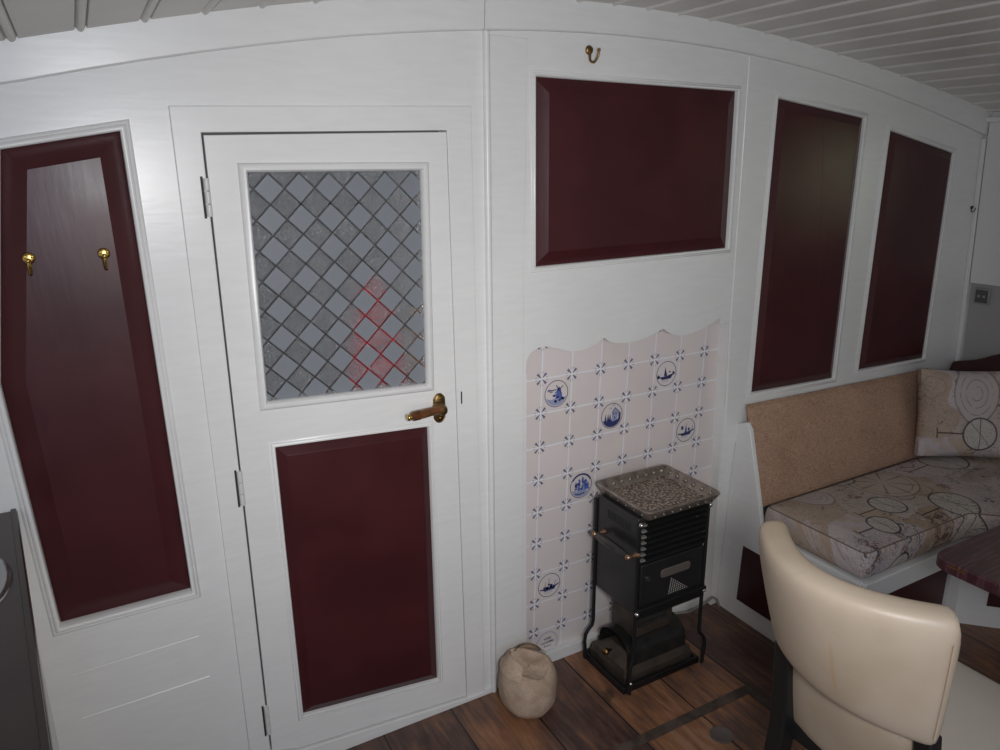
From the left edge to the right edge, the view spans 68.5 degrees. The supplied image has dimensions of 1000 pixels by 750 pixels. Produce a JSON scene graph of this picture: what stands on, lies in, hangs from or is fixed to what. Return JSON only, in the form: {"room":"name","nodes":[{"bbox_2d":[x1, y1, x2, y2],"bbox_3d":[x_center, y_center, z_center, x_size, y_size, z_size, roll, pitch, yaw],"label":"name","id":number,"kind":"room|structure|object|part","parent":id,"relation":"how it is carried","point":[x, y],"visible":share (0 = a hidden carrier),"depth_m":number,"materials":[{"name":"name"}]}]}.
{"room":"ship interior","nodes":[
{"label":"ship interior","id":0,"kind":"room"},
{"bbox_2d":[201,131,437,135],"bbox_3d":[-0.934,-0.210,2.642,1.600,2.200,0.050,-9,18,-28],"label":"wall","id":1,"kind":"structure","parent":0,"point":[401,131],"depth_m":2.58,"materials":[{"name":"grey wood"}]},
{"bbox_2d":[0,31,983,749],"bbox_3d":[0.186,-0.001,2.214,4.295,2.018,0.062,-9,18,-28],"label":"wall","id":2,"kind":"structure","parent":0,"point":[822,221],"depth_m":1.93,"materials":[{"name":"white paint"}]},
{"bbox_2d":[22,252,34,275],"bbox_3d":[-0.939,-0.220,1.464,0.024,0.046,0.034,-9,18,-28],"label":"coat hook","id":3,"kind":"object","parent":2,"relation":"attached to","point":[28,258],"visible":1,"depth_m":1.47,"materials":[{"name":"gold metal"}]},
{"bbox_3d":[-0.939,-0.215,1.465,0.009,0.036,0.033,-9,18,-28],"label":"hook arm","id":4,"kind":"part","parent":3,"relation":"part of","materials":[{"name":"gold metal"}]},
{"bbox_3d":[-0.901,0.032,1.599,0.299,1.073,0.038,-9,18,-28],"label":"wall panel","id":5,"kind":"part","parent":2,"relation":"part of","materials":[{"name":"red wood"}]},
{"bbox_3d":[-0.891,0.035,1.582,0.340,1.118,0.028,-9,18,-28],"label":"panel moulding","id":6,"kind":"part","parent":2,"relation":"part of","materials":[{"name":"white paint"}]},
{"bbox_2d":[97,248,109,270],"bbox_3d":[-0.822,-0.240,1.527,0.024,0.046,0.034,-9,18,-28],"label":"coat hook","id":7,"kind":"object","parent":2,"relation":"attached to","point":[103,253],"visible":1,"depth_m":1.53,"materials":[{"name":"gold metal"}]},
{"bbox_3d":[-0.821,-0.235,1.527,0.009,0.036,0.033,-9,18,-28],"label":"hook arm","id":8,"kind":"part","parent":7,"relation":"part of","materials":[{"name":"gold metal"}]},
{"bbox_2d":[0,0,484,84],"bbox_3d":[-0.861,-0.597,1.404,1.878,0.424,0.026,-9,18,-28],"label":"trim","id":9,"kind":"structure","parent":2,"relation":"attached to","point":[53,54],"depth_m":1.53,"materials":[{"name":"white paint"}]},
{"bbox_2d":[168,106,483,749],"bbox_3d":[-0.369,0.219,1.927,0.716,1.762,0.008,-9,18,-28],"label":"trim","id":10,"kind":"structure","parent":2,"relation":"attached to","point":[187,123],"depth_m":1.81,"materials":[{"name":"white paint"}]},
{"bbox_2d":[200,132,465,749],"bbox_3d":[-0.371,0.242,1.926,0.614,1.680,0.090,-9,18,-28],"label":"door","id":11,"kind":"structure","parent":2,"relation":"in","point":[332,250],"depth_m":1.89,"materials":[{"name":"white paint"}]},
{"bbox_3d":[-0.385,-0.215,1.811,0.427,0.557,0.004,-9,18,-28],"label":"glass pane","id":12,"kind":"part","parent":11,"relation":"part of","materials":[{"name":"grey glass"}]},
{"bbox_3d":[-0.375,0.551,2.029,0.445,0.874,0.027,-9,18,-28],"label":"panel moulding","id":13,"kind":"part","parent":11,"relation":"part of","materials":[{"name":"white paint"}]},
{"bbox_3d":[-0.379,0.548,2.035,0.412,0.838,0.040,-9,18,-28],"label":"panel","id":14,"kind":"part","parent":11,"relation":"part of","materials":[{"name":"red wood"}]},
{"bbox_3d":[-0.166,0.090,2.006,0.037,0.085,0.007,-9,18,-28],"label":"handle","id":15,"kind":"part","parent":11,"relation":"part of","materials":[{"name":"gold metal"}]},
{"bbox_2d":[270,688,491,749],"bbox_3d":[-0.356,1.012,2.167,0.740,0.104,0.032,-9,18,-28],"label":"baseboard","id":16,"kind":"structure","parent":2,"relation":"attached to","point":[348,740],"depth_m":2.16,"materials":[{"name":"white paint"}]},
{"bbox_2d":[482,30,496,692],"bbox_3d":[-0.027,0.080,2.083,0.016,1.938,0.016,-9,18,-28],"label":"trim","id":17,"kind":"structure","parent":2,"relation":"attached to","point":[485,33],"depth_m":2.03,"materials":[{"name":"white paint"}]},
{"bbox_2d":[585,45,600,62],"bbox_3d":[0.249,-0.860,1.966,0.024,0.047,0.039,-13,20,-36],"label":"coat hook","id":18,"kind":"object","parent":2,"relation":"attached to","point":[589,50],"visible":1,"depth_m":1.97,"materials":[{"name":"gold metal"}]},
{"bbox_3d":[0.254,-0.856,1.969,0.036,0.037,0.009,11,20,35],"label":"hook arm","id":19,"kind":"part","parent":18,"relation":"part of","materials":[{"name":"gold metal"}]},
{"bbox_2d":[539,595,705,661],"bbox_3d":[0.432,0.905,2.627,0.811,0.045,0.025,-9,18,-28],"label":"baseboard","id":20,"kind":"structure","parent":2,"relation":"attached to","point":[562,650],"depth_m":2.53,"materials":[{"name":"white paint"}]},
{"bbox_2d":[526,322,719,651],"bbox_3d":[0.416,0.376,2.484,0.843,1.140,0.010,-9,18,-28],"label":"wall tiles","id":21,"kind":"structure","parent":2,"relation":"attached to","point":[604,410],"depth_m":2.41,"materials":[{"name":"tile"}]},
{"bbox_2d":[482,0,783,60],"bbox_3d":[0.416,-0.967,2.041,1.048,0.114,0.028,-9,18,-28],"label":"trim","id":22,"kind":"structure","parent":2,"relation":"attached to","point":[570,16],"depth_m":1.98,"materials":[{"name":"white paint"}]},
{"bbox_3d":[0.408,-0.598,2.174,0.740,0.497,0.052,-9,18,-28],"label":"wall panel","id":23,"kind":"part","parent":2,"relation":"part of","materials":[{"name":"red wood"}]},
{"bbox_3d":[0.414,-0.595,2.163,0.773,0.530,0.028,-9,18,-28],"label":"panel moulding","id":24,"kind":"part","parent":2,"relation":"part of","materials":[{"name":"white paint"}]},
{"bbox_3d":[1.077,-0.441,2.606,0.449,1.000,0.055,-9,18,-28],"label":"wall panel","id":25,"kind":"part","parent":2,"relation":"part of","materials":[{"name":"red wood"}]},
{"bbox_3d":[1.083,-0.440,2.596,0.488,1.042,0.028,-9,18,-28],"label":"panel moulding","id":26,"kind":"part","parent":2,"relation":"part of","materials":[{"name":"white paint"}]},
{"bbox_2d":[778,38,992,135],"bbox_3d":[1.408,-1.008,2.607,1.220,0.288,0.026,-9,18,-28],"label":"trim","id":27,"kind":"structure","parent":2,"relation":"attached to","point":[960,111],"depth_m":2.56,"materials":[{"name":"white paint"}]},
{"bbox_3d":[1.588,-0.482,2.891,0.433,0.908,0.056,-9,18,-28],"label":"wall panel","id":28,"kind":"part","parent":2,"relation":"part of","materials":[{"name":"red wood"}]},
{"bbox_3d":[1.593,-0.481,2.881,0.472,0.951,0.028,-9,18,-28],"label":"panel moulding","id":29,"kind":"part","parent":2,"relation":"part of","materials":[{"name":"white paint"}]},
{"bbox_2d":[955,138,986,360],"bbox_3d":[1.978,-0.468,3.091,0.104,1.005,0.018,-9,18,-28],"label":"trim","id":30,"kind":"structure","parent":2,"relation":"attached to","point":[966,289],"depth_m":3.07,"materials":[{"name":"white paint"}]},
{"bbox_2d":[0,0,999,111],"bbox_3d":[0.879,-0.471,0.645,4.267,0.398,3.048,-9,18,-28],"label":"ceiling","id":31,"kind":"structure","parent":0,"point":[952,47],"depth_m":2.00,"materials":[{"name":"paint"}]},
{"bbox_2d":[346,603,999,749],"bbox_3d":[0.942,1.352,1.227,4.310,0.050,3.100,-9,18,-28],"label":"floor","id":32,"kind":"structure","parent":0,"point":[588,712],"depth_m":2.27,"materials":[{"name":"brown wood"}]},
{"bbox_2d":[0,508,58,749],"bbox_3d":[-1.004,0.909,1.056,0.840,0.924,1.174,-9,18,-28],"label":"cabinet","id":33,"kind":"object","parent":32,"relation":"on","point":[26,719],"depth_m":1.10,"materials":[{"name":"black"}]},
{"bbox_2d":[0,558,12,601],"bbox_3d":[-1.050,0.462,1.217,0.432,0.154,0.432,-9,18,-28],"label":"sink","id":34,"kind":"object","parent":33,"relation":"in","point":[6,564],"depth_m":1.29,"materials":[{"name":"silver metal"}]},
{"bbox_3d":[-0.623,0.951,1.118,0.018,0.685,0.841,-11,19,-33],"label":"cupboard door","id":35,"kind":"part","parent":33,"relation":"part of","materials":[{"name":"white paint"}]},
{"bbox_2d":[498,643,556,718],"bbox_3d":[0.088,0.935,2.263,0.182,0.191,0.182,-9,18,-28],"label":"cloth sack","id":36,"kind":"object","parent":32,"relation":"on","point":[527,679],"visible":1,"depth_m":2.21,"materials":[{"name":"fabric"}]},
{"bbox_2d":[583,465,719,695],"bbox_3d":[0.479,0.662,2.377,0.358,0.650,0.272,-9,18,-28],"label":"stove","id":37,"kind":"object","parent":32,"relation":"on","point":[651,525],"visible":1,"depth_m":2.31,"materials":[{"name":"black metal"}]},
{"bbox_3d":[0.297,0.674,2.408,0.043,0.588,0.012,-7,17,-21],"label":"leg","id":38,"kind":"part","parent":37,"relation":"part of","materials":[{"name":"black metal"}]},
{"bbox_3d":[0.352,0.902,2.400,0.032,0.025,0.025,-9,18,-28],"label":"drawer knob","id":39,"kind":"part","parent":37,"relation":"part of","materials":[{"name":"gold metal"}]},
{"bbox_3d":[0.342,0.520,2.240,0.029,0.028,0.160,-9,18,-28],"label":"handle","id":40,"kind":"part","parent":37,"relation":"part of","materials":[{"name":"grey metal"}]},
{"bbox_3d":[0.408,0.723,2.235,0.024,0.588,0.012,-13,20,-37],"label":"leg","id":41,"kind":"part","parent":37,"relation":"part of","materials":[{"name":"black metal"}]},
{"bbox_3d":[0.476,0.916,2.482,0.283,0.078,0.186,-9,18,-28],"label":"ash drawer","id":42,"kind":"part","parent":37,"relation":"part of","materials":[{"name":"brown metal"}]},
{"bbox_3d":[0.447,0.616,2.218,0.018,0.018,0.017,-9,18,-28],"label":"knob","id":43,"kind":"part","parent":37,"relation":"part of","materials":[{"name":"grey metal"}]},
{"bbox_3d":[0.499,0.763,2.377,0.127,0.085,0.008,-9,18,-28],"label":"burner frame","id":44,"kind":"part","parent":37,"relation":"part of","materials":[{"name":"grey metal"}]},
{"bbox_3d":[0.492,0.380,2.298,0.241,0.009,0.206,-9,18,-28],"label":"pierced plate","id":45,"kind":"part","parent":37,"relation":"part of","materials":[{"name":"metal"}]},
{"bbox_3d":[0.533,0.622,2.284,0.254,0.140,0.010,-9,18,-28],"label":"door","id":46,"kind":"part","parent":37,"relation":"part of","materials":[{"name":"black metal"}]},
{"bbox_3d":[0.545,0.603,2.278,0.120,0.030,0.004,-9,18,-28],"label":"viewing plate","id":47,"kind":"part","parent":37,"relation":"part of","materials":[{"name":"grey glass"}]},
{"bbox_3d":[0.665,0.681,2.373,0.042,0.588,0.012,-9,18,-28],"label":"leg","id":48,"kind":"part","parent":37,"relation":"part of","materials":[{"name":"black metal"}]},
{"bbox_2d":[609,684,770,749],"bbox_3d":[0.656,1.110,1.982,0.645,0.003,0.562,-9,18,-28],"label":"floor hatch","id":49,"kind":"object","parent":32,"relation":"on","point":[720,734],"visible":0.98,"depth_m":2.21,"materials":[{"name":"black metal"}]},
{"bbox_3d":[0.652,1.058,2.160,0.068,0.003,0.068,-9,18,-28],"label":"round pull","id":50,"kind":"part","parent":49,"relation":"part of","materials":[{"name":"grey metal"}]},
{"bbox_2d":[674,596,719,614],"bbox_3d":[0.730,0.861,2.742,0.205,0.052,0.017,-5,17,-14],"label":"power cable","id":51,"kind":"object","parent":32,"relation":"on","point":[711,597],"visible":0.86,"depth_m":2.74,"materials":[{"name":"grey plastic"}]},
{"bbox_2d":[717,368,999,641],"bbox_3d":[1.718,0.538,2.519,1.378,0.791,1.199,-9,18,-28],"label":"bench","id":52,"kind":"object","parent":32,"relation":"on","point":[788,447],"visible":0.44,"depth_m":2.68,"materials":[{"name":"white paint"}]},
{"bbox_3d":[0.981,0.581,2.487,0.051,0.737,0.554,-9,18,-28],"label":"panel","id":53,"kind":"part","parent":52,"relation":"part of","materials":[{"name":"white paint"}]},
{"bbox_3d":[1.375,0.209,2.857,1.106,0.340,0.130,-9,18,-28],"label":"backrest","id":54,"kind":"part","parent":52,"relation":"part of","materials":[{"name":"brown fabric"}]},
{"bbox_2d":[764,456,999,577],"bbox_3d":[1.760,0.525,2.458,1.351,0.098,1.044,-9,18,-28],"label":"seat cushion","id":55,"kind":"object","parent":52,"relation":"on","point":[873,523],"visible":0.79,"depth_m":2.51,"materials":[{"name":"brown fabric"}]},
{"bbox_2d":[914,369,999,457],"bbox_3d":[1.864,0.154,2.931,0.374,0.346,0.154,1,16,5],"label":"cushion","id":56,"kind":"object","parent":55,"relation":"on","point":[958,414],"visible":1,"depth_m":2.89,"materials":[{"name":"beige fabric"}]},
{"bbox_3d":[1.761,0.630,2.399,1.306,0.069,0.329,0,16,1],"label":"rail","id":57,"kind":"part","parent":52,"relation":"part of","materials":[{"name":"white paint"}]},
{"bbox_3d":[1.338,0.802,2.490,0.563,0.305,0.015,-9,18,-28],"label":"panel","id":58,"kind":"part","parent":52,"relation":"part of","materials":[{"name":"red wood"}]},
{"bbox_2d":[949,354,999,370],"bbox_3d":[2.010,0.074,3.136,0.079,0.371,0.178,-13,20,-38],"label":"folded blanket","id":59,"kind":"object","parent":52,"relation":"on","point":[992,363],"visible":0.22,"depth_m":3.07,"materials":[{"name":"red fabric"}]},
{"bbox_3d":[1.985,0.778,2.556,0.700,0.305,0.015,4,17,15],"label":"diagonal panel","id":60,"kind":"part","parent":52,"relation":"part of","materials":[{"name":"white paint"}]},
{"bbox_2d":[759,520,999,749],"bbox_3d":[0.831,0.756,1.555,0.632,0.917,0.434,-9,18,-28],"label":"dining chair","id":61,"kind":"object","parent":32,"relation":"on","point":[855,667],"visible":1,"depth_m":1.32,"materials":[{"name":"beige leather"}]},
{"bbox_3d":[0.596,0.871,1.652,0.123,0.645,0.077,-9,18,-28],"label":"leg","id":62,"kind":"part","parent":61,"relation":"part of","materials":[{"name":"black wood"}]},
{"bbox_3d":[0.888,0.789,1.596,0.400,0.040,0.340,-9,18,-28],"label":"seat frame","id":63,"kind":"part","parent":61,"relation":"part of","materials":[{"name":"black wood"}]},
{"bbox_3d":[0.758,0.950,1.373,0.113,0.645,0.060,-9,18,-28],"label":"leg","id":64,"kind":"part","parent":61,"relation":"part of","materials":[{"name":"black wood"}]},
{"bbox_3d":[0.923,0.734,1.598,0.426,0.062,0.427,-9,18,-28],"label":"seat","id":65,"kind":"part","parent":61,"relation":"part of","materials":[{"name":"beige leather"}]},
{"bbox_2d":[936,525,999,596],"bbox_3d":[1.599,0.825,1.650,0.799,0.720,0.918,-9,18,-28],"label":"dining table","id":66,"kind":"object","parent":32,"relation":"on","point":[975,560],"visible":1,"depth_m":1.72,"materials":[{"name":"brown wood"}]},
{"bbox_2d":[961,112,999,360],"bbox_3d":[2.760,0.149,1.944,0.202,1.840,3.100,-9,18,-28],"label":"wall","id":67,"kind":"structure","parent":0,"point":[995,114],"depth_m":3.13,"materials":[{"name":"white paint"}]},
{"bbox_2d":[962,283,999,360],"bbox_3d":[2.754,0.169,1.904,0.039,0.424,3.028,-9,18,-28],"label":"wall","id":68,"kind":"structure","parent":67,"relation":"attached to","point":[982,333],"depth_m":3.11,"materials":[{"name":"grey"}]},
{"bbox_2d":[973,287,990,304],"bbox_3d":[2.019,-0.330,3.075,0.020,0.068,0.062,-9,18,-28],"label":"wall socket","id":69,"kind":"object","parent":68,"relation":"attached to","point":[981,295],"visible":1,"depth_m":3.07,"materials":[{"name":"grey plastic"}]},
{"bbox_2d":[970,122,999,285],"bbox_3d":[2.706,-0.336,1.733,0.071,0.640,3.028,-9,18,-28],"label":"cabinet","id":70,"kind":"object","parent":67,"relation":"attached to","point":[985,270],"depth_m":2.98,"materials":[{"name":"white paint"}]},
{"bbox_2d":[987,116,999,122],"bbox_3d":[2.672,-0.650,1.632,0.031,0.020,3.040,-9,18,-28],"label":"trim","id":71,"kind":"structure","parent":67,"relation":"attached to","point":[989,119],"depth_m":2.87,"materials":[{"name":"white paint"}]}
]}

